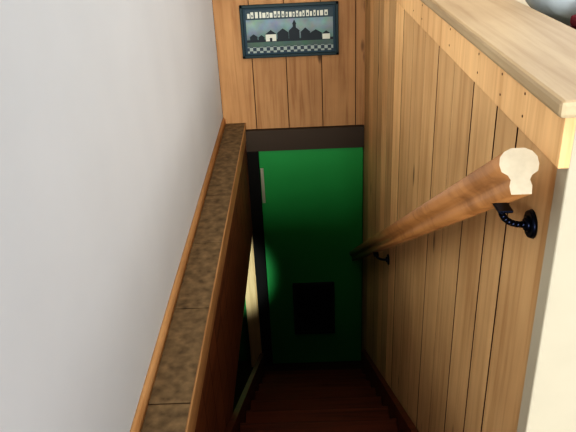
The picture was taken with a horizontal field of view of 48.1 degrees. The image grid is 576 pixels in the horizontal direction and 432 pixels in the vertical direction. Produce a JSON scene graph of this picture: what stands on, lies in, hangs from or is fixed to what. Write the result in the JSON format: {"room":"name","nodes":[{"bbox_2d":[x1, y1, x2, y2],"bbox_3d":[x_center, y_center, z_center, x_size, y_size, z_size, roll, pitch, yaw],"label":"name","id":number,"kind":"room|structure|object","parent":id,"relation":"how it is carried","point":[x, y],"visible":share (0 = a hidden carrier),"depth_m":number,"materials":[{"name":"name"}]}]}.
{"room":"basement stairway","nodes":[
{"label":"basement stairway","id":0,"kind":"room"},
{"bbox_2d":[0,0,222,431],"bbox_3d":[-0.581,-0.401,1.356,0.120,2.450,5.980,-2,27,1],"label":"wall","id":1,"kind":"structure","parent":0,"point":[111,116],"depth_m":1.65,"materials":[{"name":"white paint"}]},
{"bbox_2d":[130,118,225,431],"bbox_3d":[-0.458,0.670,1.894,0.018,0.044,5.979,-2,27,1],"label":"baseboard","id":2,"kind":"structure","parent":1,"relation":"attached to","point":[142,406],"depth_m":2.51,"materials":[{"name":"brown wood"}]},
{"bbox_2d":[195,144,252,431],"bbox_3d":[-0.431,1.085,2.103,0.271,0.814,5.979,-2,27,1],"label":"wall","id":3,"kind":"structure","parent":0,"point":[215,411],"depth_m":3.21,"materials":[{"name":"brown wood"}]},
{"bbox_2d":[141,123,245,431],"bbox_3d":[-0.393,0.740,1.929,0.181,0.122,5.979,-2,27,1],"label":"ledge","id":4,"kind":"structure","parent":3,"relation":"attached to","point":[173,406],"depth_m":2.56,"materials":[{"name":"brown wood"}]},
{"bbox_2d":[212,0,364,149],"bbox_3d":[1.359,-1.739,4.102,3.735,2.700,0.140,-2,27,1],"label":"wall","id":5,"kind":"structure","parent":0,"point":[322,90],"depth_m":4.43,"materials":[{"name":"brown wood"}]},
{"bbox_2d":[239,1,338,58],"bbox_3d":[0.011,-1.227,4.271,0.645,0.345,0.020,-2,27,1],"label":"framed picture","id":6,"kind":"object","parent":5,"relation":"attached to","point":[304,28],"visible":1,"depth_m":4.27,"materials":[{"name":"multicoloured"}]},
{"bbox_2d":[233,360,360,411],"bbox_3d":[-1.227,2.664,2.978,4.010,0.100,6.120,-2,27,1],"label":"floor","id":7,"kind":"structure","parent":0,"point":[244,370],"depth_m":5.47,"materials":[{"name":"brown wood"}]},
{"bbox_2d":[225,350,418,431],"bbox_3d":[0.158,1.117,3.400,0.836,2.160,3.122,-2,27,1],"label":"staircase","id":8,"kind":"structure","parent":7,"relation":"on","point":[361,399],"depth_m":3.80,"materials":[{"name":"brown wood"}]},
{"bbox_2d":[238,150,363,360],"bbox_3d":[-1.263,0.412,5.221,4.010,1.910,0.090,-2,27,1],"label":"wall","id":9,"kind":"structure","parent":0,"point":[244,353],"depth_m":5.47,"materials":[{"name":"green paint"}]},
{"bbox_2d":[245,124,363,366],"bbox_3d":[0.112,0.318,5.049,0.941,2.106,0.060,-2,27,1],"label":"door","id":10,"kind":"structure","parent":9,"relation":"in","point":[310,189],"depth_m":4.99,"materials":[{"name":"green paint"}]},
{"bbox_2d":[362,0,575,431],"bbox_3d":[0.899,1.105,2.121,0.704,3.263,6.000,-2,27,1],"label":"wall","id":11,"kind":"structure","parent":0,"point":[470,323],"depth_m":1.96,"materials":[{"name":"brown wood"}]},
{"bbox_2d":[350,148,538,264],"bbox_3d":[0.478,0.111,3.051,0.109,2.133,3.294,-2,27,1],"label":"handrail","id":12,"kind":"object","parent":11,"relation":"attached to","point":[505,179],"visible":1,"depth_m":1.36,"materials":[{"name":"brown wood"}]},
{"bbox_2d":[396,0,575,168],"bbox_3d":[0.559,-0.893,2.565,0.240,0.129,3.409,-2,27,1],"label":"ledge","id":13,"kind":"structure","parent":11,"relation":"attached to","point":[521,57],"depth_m":1.40,"materials":[{"name":"brown wood"}]},
{"bbox_2d":[525,0,575,28],"bbox_3d":[0.880,-0.700,1.781,0.362,0.392,0.816,-2,27,1],"label":"bowl","id":14,"kind":"object","parent":13,"relation":"on","point":[564,11],"visible":0.5,"depth_m":1.82,"materials":[{"name":"grey"}]}
]}

